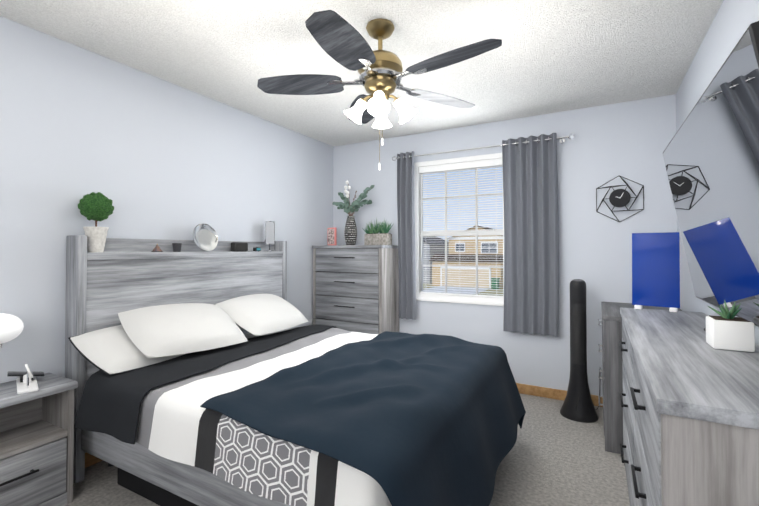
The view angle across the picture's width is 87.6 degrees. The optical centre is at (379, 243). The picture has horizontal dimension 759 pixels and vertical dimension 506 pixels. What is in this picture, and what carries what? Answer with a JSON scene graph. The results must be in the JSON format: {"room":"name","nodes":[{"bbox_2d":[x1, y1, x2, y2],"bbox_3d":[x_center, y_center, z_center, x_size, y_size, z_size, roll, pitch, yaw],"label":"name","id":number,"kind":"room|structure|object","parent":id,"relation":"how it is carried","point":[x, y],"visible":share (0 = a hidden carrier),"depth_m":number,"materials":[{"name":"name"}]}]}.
{"room":"bedroom","nodes":[
{"label":"bedroom","id":0,"kind":"room"},
{"bbox_2d":[0,16,332,452],"bbox_3d":[-1.684,0.083,2.497,0.120,2.440,4.840,0,-1,29],"label":"wall","id":1,"kind":"structure","parent":0,"point":[151,156],"depth_m":2.47,"materials":[{"name":"grey paint"}]},
{"bbox_2d":[85,452,102,467],"bbox_3d":[-1.626,1.260,2.447,0.014,0.085,4.600,0,-1,29],"label":"baseboard","id":2,"kind":"structure","parent":1,"relation":"attached to","point":[90,460],"depth_m":2.31,"materials":[{"name":"brown wood"}]},
{"bbox_2d":[64,393,629,505],"bbox_3d":[-0.251,1.341,1.691,3.390,0.100,4.840,0,-1,29],"label":"floor","id":3,"kind":"structure","parent":0,"point":[553,457],"depth_m":2.25,"materials":[{"name":"carpet"}]},
{"bbox_2d":[0,373,77,505],"bbox_3d":[-1.801,0.992,1.794,0.319,0.600,0.620,0,-1,29],"label":"nightstand","id":4,"kind":"object","parent":3,"relation":"on","point":[36,445],"visible":1,"depth_m":1.93,"materials":[{"name":"grey wood"}]},
{"bbox_2d":[0,313,23,347],"bbox_3d":[-1.818,0.510,1.832,0.190,0.364,0.257,0,-1,29],"label":"lamp","id":5,"kind":"object","parent":4,"relation":"on","point":[11,327],"visible":1,"depth_m":1.85,"materials":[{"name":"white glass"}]},
{"bbox_2d":[7,364,43,393],"bbox_3d":[-1.716,0.630,1.942,0.276,0.127,0.171,0,-1,29],"label":"dock","id":6,"kind":"object","parent":4,"relation":"on","point":[26,382],"visible":1,"depth_m":1.91,"materials":[{"name":"white plastic"}]},
{"bbox_2d":[65,235,525,505],"bbox_3d":[-0.402,0.628,2.374,2.223,1.345,1.808,0,-1,29],"label":"bed","id":7,"kind":"object","parent":3,"relation":"on","point":[202,377],"visible":1,"depth_m":1.91,"materials":[{"name":"fabric"}]},
{"bbox_2d":[78,192,113,251],"bbox_3d":[-1.631,-0.125,2.279,0.168,0.348,0.169,0,-1,29],"label":"topiary","id":8,"kind":"object","parent":7,"relation":"on","point":[96,207],"visible":1,"depth_m":2.24,"materials":[{"name":"plant"}]},
{"bbox_2d":[151,244,162,251],"bbox_3d":[-1.464,0.027,2.605,0.050,0.054,0.050,0,-1,29],"label":"decor","id":9,"kind":"object","parent":7,"relation":"on","point":[157,248],"visible":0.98,"depth_m":2.59,"materials":[{"name":"brown metal"}]},
{"bbox_2d":[172,243,181,251],"bbox_3d":[-1.397,0.026,2.727,0.060,0.060,0.060,0,-1,29],"label":"cup","id":10,"kind":"object","parent":7,"relation":"on","point":[176,247],"visible":0.98,"depth_m":2.71,"materials":[{"name":"grey"}]},
{"bbox_2d":[192,224,217,250],"bbox_3d":[-1.271,-0.048,2.889,0.058,0.203,0.208,0,-1,29],"label":"plate","id":11,"kind":"object","parent":7,"relation":"on","point":[205,237],"visible":1,"depth_m":2.89,"materials":[{"name":"white ceramic"}]},
{"bbox_2d":[231,242,247,251],"bbox_3d":[-1.134,0.026,3.204,0.057,0.075,0.140,0,-1,29],"label":"speaker box","id":12,"kind":"object","parent":7,"relation":"on","point":[239,246],"visible":0.96,"depth_m":3.17,"materials":[{"name":"black"}]},
{"bbox_2d":[253,247,260,251],"bbox_3d":[-1.043,0.046,3.369,0.042,0.039,0.055,0,-1,29],"label":"box","id":13,"kind":"object","parent":7,"relation":"on","point":[255,249],"visible":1,"depth_m":3.35,"materials":[{"name":"teal plastic"}]},
{"bbox_2d":[263,221,274,250],"bbox_3d":[-0.973,-0.067,3.500,0.050,0.270,0.115,0,-1,29],"label":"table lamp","id":14,"kind":"object","parent":7,"relation":"on","point":[269,233],"visible":1,"depth_m":3.49,"materials":[{"name":"white fabric"}]},
{"bbox_2d":[312,245,398,333],"bbox_3d":[-0.252,0.672,4.069,0.826,1.310,0.411,0,-1,29],"label":"chest","id":15,"kind":"object","parent":3,"relation":"on","point":[355,288],"visible":0.67,"depth_m":3.89,"materials":[{"name":"grey wood"}]},
{"bbox_2d":[327,227,336,244],"bbox_3d":[-0.506,-0.077,4.201,0.125,0.190,0.025,-1,-1,41],"label":"sign","id":16,"kind":"object","parent":15,"relation":"on","point":[331,236],"visible":0.96,"depth_m":4.18,"materials":[{"name":"pink paper"}]},
{"bbox_2d":[332,180,374,244],"bbox_3d":[-0.271,-0.323,4.101,0.516,0.678,0.136,0,-1,29],"label":"vase","id":17,"kind":"object","parent":15,"relation":"on","point":[350,232],"visible":1,"depth_m":4.07,"materials":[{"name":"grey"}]},
{"bbox_2d":[362,218,392,244],"bbox_3d":[-0.021,-0.125,3.961,0.328,0.278,0.223,0,-1,29],"label":"planter box","id":18,"kind":"object","parent":15,"relation":"on","point":[377,235],"visible":1,"depth_m":3.94,"materials":[{"name":"stone"}]},
{"bbox_2d":[560,279,599,422],"bbox_3d":[1.563,0.793,3.087,0.280,1.038,0.403,0,-1,29],"label":"tower fan","id":19,"kind":"object","parent":3,"relation":"on","point":[578,405],"visible":0.98,"depth_m":2.98,"materials":[{"name":"black plastic"}]},
{"bbox_2d":[598,302,681,454],"bbox_3d":[1.795,0.881,2.721,0.508,0.850,0.778,0,-1,29],"label":"base cabinet","id":20,"kind":"object","parent":3,"relation":"on","point":[611,370],"visible":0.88,"depth_m":2.48,"materials":[{"name":"grey wood"}]},
{"bbox_2d":[619,307,758,505],"bbox_3d":[1.205,0.828,1.550,0.413,0.920,1.660,0,-1,29],"label":"dresser","id":21,"kind":"object","parent":3,"relation":"on","point":[689,401],"visible":1,"depth_m":0.99,"materials":[{"name":"grey wood"}]},
{"bbox_2d":[632,232,679,311],"bbox_3d":[1.572,0.157,2.256,0.224,0.442,0.050,-1,-1,40],"label":"board","id":22,"kind":"object","parent":21,"relation":"on","point":[655,269],"visible":1,"depth_m":2.25,"materials":[{"name":"blue plastic"}]},
{"bbox_2d":[706,300,754,351],"bbox_3d":[1.231,0.283,1.395,0.111,0.164,0.110,0,-1,29],"label":"planter","id":23,"kind":"object","parent":21,"relation":"on","point":[726,329],"visible":0.98,"depth_m":1.36,"materials":[{"name":"white ceramic"}]},
{"bbox_2d":[0,0,722,146],"bbox_3d":[-0.251,-1.199,1.730,3.390,0.100,4.840,0,-1,29],"label":"ceiling","id":24,"kind":"structure","parent":0,"point":[550,56],"depth_m":2.31,"materials":[{"name":"white paint"}]},
{"bbox_2d":[257,10,501,169],"bbox_3d":[0.008,-0.768,2.031,1.248,0.752,1.238,0,-1,29],"label":"ceiling fan","id":25,"kind":"object","parent":24,"relation":"hanging from","point":[339,39],"visible":1,"depth_m":2.00,"materials":[{"name":"grey wood"}]},
{"bbox_2d":[333,94,676,395],"bbox_3d":[0.885,0.102,3.779,3.150,2.440,0.120,0,-1,29],"label":"wall","id":26,"kind":"structure","parent":0,"point":[630,140],"depth_m":3.32,"materials":[{"name":"grey paint"}]},
{"bbox_2d":[414,153,503,305],"bbox_3d":[0.779,-0.131,3.828,0.980,1.392,0.142,0,-1,29],"label":"window","id":27,"kind":"structure","parent":26,"relation":"in","point":[493,301],"depth_m":3.85,"materials":[{"name":"white paint"}]},
{"bbox_2d":[419,158,502,297],"bbox_3d":[0.770,-0.142,3.813,0.822,1.276,0.047,0,-1,29],"label":"window blinds","id":28,"kind":"object","parent":27,"relation":"attached to","point":[473,165],"visible":0.94,"depth_m":3.79,"materials":[{"name":"white paint"}]},
{"bbox_2d":[392,133,574,336],"bbox_3d":[0.876,-0.072,3.641,1.667,1.685,0.133,0,-1,29],"label":"curtains","id":29,"kind":"object","parent":26,"relation":"attached to","point":[531,241],"visible":1,"depth_m":3.40,"materials":[{"name":"grey fabric"}]},
{"bbox_2d":[516,383,602,406],"bbox_3d":[0.852,1.279,3.702,3.090,0.085,0.014,0,-1,29],"label":"baseboard","id":30,"kind":"structure","parent":26,"relation":"attached to","point":[539,391],"depth_m":3.38,"materials":[{"name":"brown wood"}]},
{"bbox_2d":[596,175,643,221],"bbox_3d":[1.894,-0.358,3.121,0.325,0.374,0.065,0,-1,29],"label":"wall clock","id":31,"kind":"object","parent":26,"relation":"attached to","point":[619,197],"visible":1,"depth_m":3.10,"materials":[{"name":"black metal"}]},
{"bbox_2d":[676,0,758,344],"bbox_3d":[1.182,0.059,0.924,0.120,2.440,4.840,0,-1,29],"label":"wall","id":32,"kind":"structure","parent":0,"point":[733,20],"depth_m":2.13,"materials":[{"name":"grey paint"}]},
{"bbox_2d":[663,21,758,326],"bbox_3d":[1.354,-0.126,1.584,0.186,0.823,1.517,0,-1,29],"label":"mirror","id":33,"kind":"object","parent":32,"relation":"attached to","point":[711,155],"visible":1,"depth_m":1.39,"materials":[{"name":"black mirror"}]}
]}

